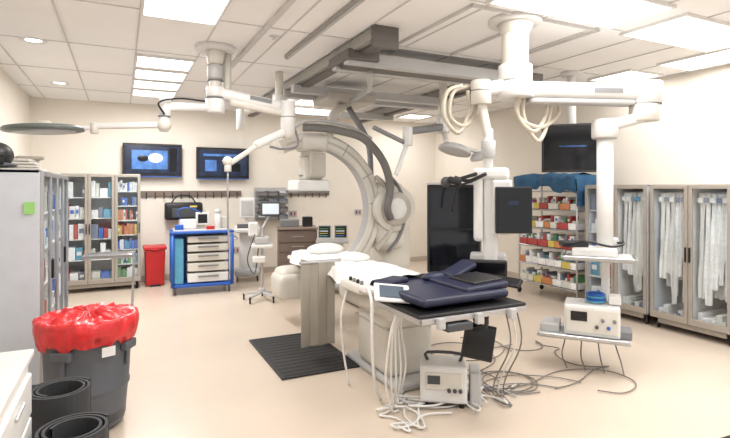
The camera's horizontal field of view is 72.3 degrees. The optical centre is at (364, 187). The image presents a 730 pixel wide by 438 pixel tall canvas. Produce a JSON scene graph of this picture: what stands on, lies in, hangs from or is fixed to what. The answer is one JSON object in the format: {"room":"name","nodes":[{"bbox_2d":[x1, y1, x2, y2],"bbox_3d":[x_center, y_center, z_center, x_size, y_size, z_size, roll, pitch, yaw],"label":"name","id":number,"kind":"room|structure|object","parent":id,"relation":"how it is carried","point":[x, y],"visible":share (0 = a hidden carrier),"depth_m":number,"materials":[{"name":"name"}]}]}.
{"room":"operating room","nodes":[
{"label":"operating room","id":0,"kind":"room"},
{"bbox_2d":[0,67,29,156],"bbox_3d":[-2.807,0.085,2.719,0.100,3.030,11.550,0,0,-26],"label":"wall","id":1,"kind":"structure","parent":0,"point":[14,101],"depth_m":6.69,"materials":[{"name":"paint"}]},
{"bbox_2d":[30,97,434,275],"bbox_3d":[-1.867,0.085,9.549,7.580,3.030,0.100,0,0,-26],"label":"wall","id":2,"kind":"structure","parent":0,"point":[85,152],"depth_m":9.13,"materials":[{"name":"paint"}]},
{"bbox_2d":[123,143,181,176],"bbox_3d":[-3.629,-0.471,8.553,0.930,0.568,0.133,0,0,-26],"label":"wall monitor","id":3,"kind":"object","parent":2,"relation":"attached to","point":[145,159],"visible":0.96,"depth_m":8.50,"materials":[{"name":"black plastic"}]},
{"bbox_2d":[141,191,240,198],"bbox_3d":[-3.042,0.119,8.855,1.700,0.138,0.105,0,0,-26],"label":"hook rail","id":4,"kind":"object","parent":2,"relation":"attached to","point":[146,194],"visible":0.97,"depth_m":8.83,"materials":[{"name":"brown wood"}]},
{"bbox_2d":[164,194,202,219],"bbox_3d":[-3.143,0.332,8.675,0.620,0.437,0.190,0,0,-26],"label":"equipment bag","id":5,"kind":"object","parent":4,"relation":"hanging from","point":[170,209],"visible":0.92,"depth_m":8.60,"materials":[{"name":"black fabric"}]},
{"bbox_2d":[196,147,248,179],"bbox_3d":[-2.578,-0.441,9.068,0.930,0.568,0.130,0,0,-26],"label":"wall monitor","id":6,"kind":"object","parent":2,"relation":"attached to","point":[209,160],"visible":0.87,"depth_m":8.98,"materials":[{"name":"black plastic"}]},
{"bbox_2d":[234,247,238,253],"bbox_3d":[-2.390,1.150,9.228,0.160,0.120,0.015,0,0,-26],"label":"wall outlet","id":7,"kind":"object","parent":2,"relation":"attached to","point":[236,249],"visible":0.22,"depth_m":9.23,"materials":[{"name":"grey plastic"}]},
{"bbox_2d":[254,187,287,220],"bbox_3d":[-1.756,0.300,9.411,0.620,0.620,0.205,0,0,-26],"label":"wall organizer","id":8,"kind":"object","parent":2,"relation":"attached to","point":[261,194],"depth_m":9.39,"materials":[{"name":"grey metal"}]},
{"bbox_2d":[138,256,426,281],"bbox_3d":[-1.842,1.550,9.496,7.580,0.100,0.016,0,0,-26],"label":"baseboard","id":9,"kind":"structure","parent":2,"relation":"attached to","point":[417,258],"depth_m":9.50,"materials":[{"name":"plastic"}]},
{"bbox_2d":[289,211,296,216],"bbox_3d":[-1.401,0.500,9.711,0.160,0.120,0.015,0,0,-26],"label":"wall outlet","id":10,"kind":"object","parent":2,"relation":"attached to","point":[291,213],"visible":1,"depth_m":9.71,"materials":[{"name":"grey plastic"}]},
{"bbox_2d":[288,191,328,197],"bbox_3d":[-1.110,0.119,9.798,0.900,0.138,0.105,0,0,-26],"label":"hook rail","id":11,"kind":"object","parent":2,"relation":"attached to","point":[289,194],"depth_m":9.81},
{"bbox_2d":[354,209,361,214],"bbox_3d":[-0.143,0.500,10.325,0.160,0.120,0.015,0,0,-26],"label":"wall outlet","id":12,"kind":"object","parent":2,"relation":"attached to","point":[356,211],"visible":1,"depth_m":10.32,"materials":[{"name":"grey plastic"}]},
{"bbox_2d":[0,0,729,123],"bbox_3d":[0.644,-1.480,4.404,7.780,0.100,11.550,0,0,-26],"label":"ceiling","id":13,"kind":"structure","parent":0,"point":[82,22],"depth_m":4.98,"materials":[{"name":"tile"}]},
{"bbox_2d":[19,37,47,43],"bbox_3d":[-3.205,-1.424,4.834,0.230,0.012,0.230,0,0,-26],"label":"recessed light","id":14,"kind":"object","parent":13,"relation":"in","point":[33,40],"visible":1,"depth_m":4.84,"materials":[{"name":"white glass"}]},
{"bbox_2d":[50,81,68,84],"bbox_3d":[-4.152,-1.424,6.798,0.230,0.012,0.230,0,0,-26],"label":"recessed light","id":15,"kind":"object","parent":13,"relation":"in","point":[52,82],"visible":1,"depth_m":6.79,"materials":[{"name":"white glass"}]},
{"bbox_2d":[0,41,298,248],"bbox_3d":[-1.984,-0.415,4.900,2.622,2.030,0.703,0,0,-26],"label":"boom","id":16,"kind":"object","parent":13,"relation":"hanging from","point":[218,54],"visible":1,"depth_m":4.98,"materials":[{"name":"white metal"}]},
{"bbox_2d":[131,88,176,97],"bbox_3d":[-3.164,-1.418,7.497,0.610,0.030,0.550,0,0,-26],"label":"ceiling light panel","id":17,"kind":"object","parent":13,"relation":"in","point":[141,92],"depth_m":7.48,"materials":[{"name":"white plastic"}]},
{"bbox_2d":[132,78,182,90],"bbox_3d":[-2.865,-1.418,6.886,0.610,0.030,0.550,0,0,-26],"label":"ceiling light panel","id":18,"kind":"object","parent":13,"relation":"in","point":[137,83],"depth_m":6.83,"materials":[{"name":"white plastic"}]},
{"bbox_2d":[133,67,188,82],"bbox_3d":[-2.572,-1.418,6.284,0.610,0.030,0.550,0,0,-26],"label":"ceiling light panel","id":19,"kind":"object","parent":13,"relation":"in","point":[139,73],"depth_m":6.23,"materials":[{"name":"white plastic"}]},
{"bbox_2d":[134,53,195,71],"bbox_3d":[-2.278,-1.418,5.682,0.610,0.030,0.550,0,0,-26],"label":"ceiling light panel","id":20,"kind":"object","parent":13,"relation":"in","point":[141,60],"depth_m":5.63,"materials":[{"name":"white plastic"}]},
{"bbox_2d":[140,0,231,25],"bbox_3d":[-1.293,-1.418,3.664,0.610,0.030,1.220,0,0,-26],"label":"ceiling light panel","id":21,"kind":"object","parent":13,"relation":"in","point":[205,12],"depth_m":3.98,"materials":[{"name":"white plastic"}]},
{"bbox_2d":[236,71,285,130],"bbox_3d":[-1.264,-1.065,6.096,0.589,0.730,0.159,0,0,-17],"label":"boom arm","id":22,"kind":"object","parent":13,"relation":"attached to","point":[240,113],"visible":0.75,"depth_m":6.08,"materials":[{"name":"beige plastic"}]},
{"bbox_2d":[231,0,295,67],"bbox_3d":[-1.036,-1.405,4.686,0.068,0.055,2.281,0,0,-26],"label":"ceiling vent","id":23,"kind":"object","parent":13,"relation":"in","point":[287,4],"depth_m":4.41,"materials":[{"name":"grey plastic"}]},
{"bbox_2d":[269,34,279,39],"bbox_3d":[-0.849,-1.413,4.704,0.100,0.035,0.100,0,0,-26],"label":"sprinkler head","id":24,"kind":"object","parent":13,"relation":"attached to","point":[274,36],"visible":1,"depth_m":4.70},
{"bbox_2d":[295,100,318,106],"bbox_3d":[-0.904,-1.418,8.294,0.550,0.030,0.500,0,0,-26],"label":"ceiling light panel","id":25,"kind":"object","parent":13,"relation":"in","point":[297,102],"depth_m":8.27,"materials":[{"name":"white plastic"}]},
{"bbox_2d":[284,0,364,59],"bbox_3d":[-0.455,-1.405,4.503,0.094,0.055,1.888,0,0,-26],"label":"ceiling vent","id":26,"kind":"object","parent":13,"relation":"in","point":[345,10],"depth_m":4.32,"materials":[{"name":"grey metal"}]},
{"bbox_2d":[0,0,729,123],"bbox_3d":[0.685,-1.427,4.319,7.580,0.010,11.537,0,0,-26],"label":"grid","id":27,"kind":"object","parent":13,"relation":"attached to","point":[52,1],"visible":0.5,"depth_m":5.25,"materials":[{"name":"grey metal"}]},
{"bbox_2d":[248,24,542,122],"bbox_3d":[0.030,-1.260,7.178,2.490,0.340,5.125,0,0,-26],"label":"system","id":28,"kind":"object","parent":13,"relation":"attached to","point":[360,55],"depth_m":5.55,"materials":[{"name":"grey metal"}]},
{"bbox_2d":[397,113,433,118],"bbox_3d":[0.990,-1.418,9.886,0.550,0.030,0.500,0,0,-26],"label":"ceiling light panel","id":29,"kind":"object","parent":13,"relation":"in","point":[409,116],"depth_m":9.89,"materials":[{"name":"white plastic"}]},
{"bbox_2d":[372,83,496,175],"bbox_3d":[0.845,-0.787,5.822,1.260,1.286,0.908,0,0,-41],"label":"boom","id":30,"kind":"object","parent":13,"relation":"attached to","point":[450,148],"visible":0.8,"depth_m":5.88,"materials":[{"name":"beige plastic"}]},
{"bbox_2d":[399,3,513,63],"bbox_3d":[1.153,-1.405,4.630,1.433,0.055,1.318,0,0,-26],"label":"rail","id":31,"kind":"object","parent":13,"relation":"in","point":[472,5],"depth_m":4.66,"materials":[{"name":"grey metal"}]},
{"bbox_2d":[426,11,662,374],"bbox_3d":[1.513,0.082,4.467,1.882,3.024,1.298,0,0,-26],"label":"boom","id":32,"kind":"object","parent":13,"relation":"hanging from","point":[465,220],"depth_m":4.24,"materials":[{"name":"white metal"}]},
{"bbox_2d":[529,17,599,53],"bbox_3d":[1.573,-1.405,4.582,0.726,0.055,0.871,0,0,-26],"label":"rail","id":33,"kind":"object","parent":13,"relation":"in","point":[591,29],"depth_m":4.48,"materials":[{"name":"grey plastic"}]},
{"bbox_2d":[542,70,595,172],"bbox_3d":[2.541,-0.810,6.140,0.700,1.240,0.363,0,0,20],"label":"monitor","id":34,"kind":"object","parent":13,"relation":"hanging from","point":[569,147],"depth_m":6.00,"materials":[{"name":"black plastic"}]},
{"bbox_2d":[485,0,676,29],"bbox_3d":[1.676,-1.418,3.861,1.400,0.030,0.590,0,0,-26],"label":"ceiling light panel","id":35,"kind":"object","parent":13,"relation":"in","point":[607,14],"depth_m":3.96,"materials":[{"name":"white plastic"}]},
{"bbox_2d":[587,69,663,83],"bbox_3d":[3.322,-1.418,6.395,0.620,0.030,0.620,0,0,-26],"label":"ceiling light panel","id":36,"kind":"object","parent":13,"relation":"in","point":[628,75],"depth_m":6.34,"materials":[{"name":"white plastic"}]},
{"bbox_2d":[619,12,729,52],"bbox_3d":[3.081,-1.418,4.631,1.340,0.030,0.620,0,0,-26],"label":"ceiling light panel","id":37,"kind":"object","parent":13,"relation":"in","point":[687,30],"depth_m":4.58,"materials":[{"name":"white plastic"}]},
{"bbox_2d":[656,48,729,70],"bbox_3d":[3.867,-1.418,5.392,0.620,0.030,1.100,0,0,-26],"label":"ceiling light panel","id":38,"kind":"object","parent":13,"relation":"in","point":[719,57],"depth_m":5.59,"materials":[{"name":"white plastic"}]},
{"bbox_2d":[68,260,729,437],"bbox_3d":[0.644,1.650,4.404,7.780,0.100,11.550,0,0,-26],"label":"floor","id":39,"kind":"structure","parent":0,"point":[195,371],"depth_m":4.16,"materials":[{"name":"plastic"}]},
{"bbox_2d":[0,349,33,437],"bbox_3d":[-1.418,1.150,1.088,0.926,0.900,2.000,0,0,-26],"label":"drawer cabinet","id":40,"kind":"object","parent":39,"relation":"on","point":[15,379],"depth_m":1.92,"materials":[{"name":"white laminate"}]},
{"bbox_2d":[0,169,67,386],"bbox_3d":[-3.173,0.730,4.519,0.722,1.740,2.014,0,0,-26],"label":"tall cabinet","id":41,"kind":"object","parent":39,"relation":"on","point":[33,202],"visible":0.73,"depth_m":3.74,"materials":[{"name":"metal"}]},
{"bbox_2d":[0,142,17,167],"bbox_3d":[-2.812,-0.251,3.802,0.290,0.204,0.290,0,0,-26],"label":"helmet","id":42,"kind":"object","parent":41,"relation":"on","point":[6,153],"visible":1,"depth_m":3.77,"materials":[{"name":"black plastic"}]},
{"bbox_2d":[0,156,46,170],"bbox_3d":[-2.959,-0.209,4.288,0.351,0.134,0.441,0,0,-26],"label":"papers","id":43,"kind":"object","parent":41,"relation":"on","point":[23,162],"visible":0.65,"depth_m":4.15,"materials":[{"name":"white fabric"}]},
{"bbox_2d":[30,376,90,437],"bbox_3d":[-1.497,1.290,2.452,0.316,0.620,0.316,0,0,-26],"label":"rubber mat","id":44,"kind":"object","parent":39,"relation":"on","point":[53,399],"visible":0.48,"depth_m":2.38,"materials":[{"name":"grey rubber"}]},
{"bbox_2d":[35,412,108,437],"bbox_3d":[-1.241,1.310,2.132,0.316,0.580,0.316,0,0,-26],"label":"rubber mat","id":45,"kind":"object","parent":39,"relation":"on","point":[85,424],"visible":1,"depth_m":2.20,"materials":[{"name":"grey rubber"}]},
{"bbox_2d":[32,302,138,427],"bbox_3d":[-1.875,1.200,3.381,0.636,0.800,0.644,0,0,-26],"label":"trash can","id":46,"kind":"object","parent":39,"relation":"on","point":[95,342],"visible":0.7,"depth_m":3.20,"materials":[{"name":"grey plastic"}]},
{"bbox_2d":[60,173,140,289],"bbox_3d":[-4.179,0.690,7.946,1.100,1.820,0.592,0,0,-26],"label":"tall cabinet","id":47,"kind":"object","parent":39,"relation":"on","point":[104,210],"visible":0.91,"depth_m":7.86,"materials":[{"name":"beige wood"}]},
{"bbox_2d":[81,251,135,305],"bbox_3d":[-2.999,1.185,5.880,0.537,0.830,0.480,0,0,-20],"label":"stand","id":48,"kind":"object","parent":39,"relation":"on","point":[117,254],"visible":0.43,"depth_m":5.95,"materials":[{"name":"metal"}]},
{"bbox_2d":[143,244,166,286],"bbox_3d":[-3.475,1.275,8.260,0.350,0.650,0.385,0,0,-26],"label":"waste bin","id":49,"kind":"object","parent":39,"relation":"on","point":[154,254],"visible":1,"depth_m":8.12,"materials":[{"name":"plastic"}]},
{"bbox_2d":[169,207,237,294],"bbox_3d":[-2.526,0.945,7.834,0.992,1.310,0.655,0,0,-23],"label":"cart","id":50,"kind":"object","parent":39,"relation":"on","point":[199,256],"visible":0.98,"depth_m":7.64,"materials":[{"name":"plastic"}]},
{"bbox_2d":[235,198,259,281],"bbox_3d":[-2.052,0.885,8.708,0.420,1.430,0.550,0,0,-15],"label":"machine","id":51,"kind":"object","parent":39,"relation":"on","point":[246,205],"visible":0.88,"depth_m":8.64,"materials":[{"name":"grey plastic"}]},
{"bbox_2d":[243,202,280,303],"bbox_3d":[-1.474,0.900,7.163,0.544,1.401,0.555,0,0,-12],"label":"monitor stand","id":52,"kind":"object","parent":39,"relation":"on","point":[268,209],"visible":0.91,"depth_m":7.06,"materials":[{"name":"grey plastic"}]},
{"bbox_2d":[276,216,317,266],"bbox_3d":[-1.132,1.040,8.292,0.660,1.120,0.602,0,0,-12],"label":"cart","id":53,"kind":"object","parent":39,"relation":"on","point":[291,236],"visible":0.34,"depth_m":8.02,"materials":[{"name":"laminate"}]},
{"bbox_2d":[249,333,359,379],"bbox_3d":[-0.629,1.591,4.845,0.720,0.018,1.200,0,0,-26],"label":"anti-fatigue mat","id":54,"kind":"object","parent":39,"relation":"on","point":[284,354],"visible":0.82,"depth_m":4.67,"materials":[{"name":"black rubber"}]},
{"bbox_2d":[316,225,348,288],"bbox_3d":[-0.507,1.085,7.764,0.500,1.030,0.500,0,0,-4],"label":"cart","id":55,"kind":"object","parent":39,"relation":"on","point":[324,231],"visible":0.31,"depth_m":7.67,"materials":[{"name":"grey plastic"}]},
{"bbox_2d":[271,103,418,306],"bbox_3d":[-0.183,0.201,6.668,2.220,2.778,1.054,0,0,-26],"label":"machine","id":56,"kind":"object","parent":39,"relation":"on","point":[388,209],"visible":0.83,"depth_m":6.37,"materials":[{"name":"beige plastic"}]},
{"bbox_2d":[287,243,526,400],"bbox_3d":[-0.023,1.089,4.766,1.159,1.022,3.412,0,0,-26],"label":"table","id":57,"kind":"object","parent":39,"relation":"on","point":[445,299],"visible":0.99,"depth_m":4.00,"materials":[{"name":"grey plastic"}]},
{"bbox_2d":[420,350,480,408],"bbox_3d":[0.638,1.411,3.737,0.440,0.379,0.310,0,0,9],"label":"medical device","id":58,"kind":"object","parent":39,"relation":"on","point":[443,378],"visible":0.97,"depth_m":3.62,"materials":[{"name":"white plastic"}]},
{"bbox_2d":[375,312,729,437],"bbox_3d":[1.282,1.218,4.064,2.297,0.780,2.485,0,0,6],"label":"floor cables","id":59,"kind":"object","parent":39,"relation":"on","point":[396,326],"visible":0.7,"depth_m":3.64,"materials":[{"name":"grey plastic"}]},
{"bbox_2d":[513,172,595,297],"bbox_3d":[2.793,0.687,7.286,0.628,1.826,1.215,0,0,-26],"label":"rack","id":60,"kind":"object","parent":39,"relation":"on","point":[576,183],"visible":0.73,"depth_m":7.11,"materials":[{"name":"metal"}]},
{"bbox_2d":[585,185,649,323],"bbox_3d":[3.401,0.780,6.344,0.762,1.640,0.860,0,0,-26],"label":"tall cabinet","id":61,"kind":"object","parent":39,"relation":"on","point":[631,202],"visible":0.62,"depth_m":6.12,"materials":[{"name":"beige wood"}]},
{"bbox_2d":[650,184,729,345],"bbox_3d":[3.796,0.780,5.536,0.762,1.640,0.860,0,0,-26],"label":"tall cabinet","id":62,"kind":"object","parent":39,"relation":"on","point":[690,223],"visible":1,"depth_m":5.42,"materials":[{"name":"beige wood"}]},
{"bbox_2d":[435,64,729,274],"bbox_3d":[4.095,0.085,6.088,0.100,3.030,11.550,0,0,-26],"label":"wall","id":63,"kind":"structure","parent":0,"point":[690,141],"depth_m":6.68,"materials":[{"name":"paint"}]},
{"bbox_2d":[507,271,584,293],"bbox_3d":[4.043,1.550,6.062,0.016,0.100,11.350,0,0,-26],"label":"baseboard","id":64,"kind":"structure","parent":63,"relation":"attached to","point":[509,273],"depth_m":8.91,"materials":[{"name":"plastic"}]}
]}

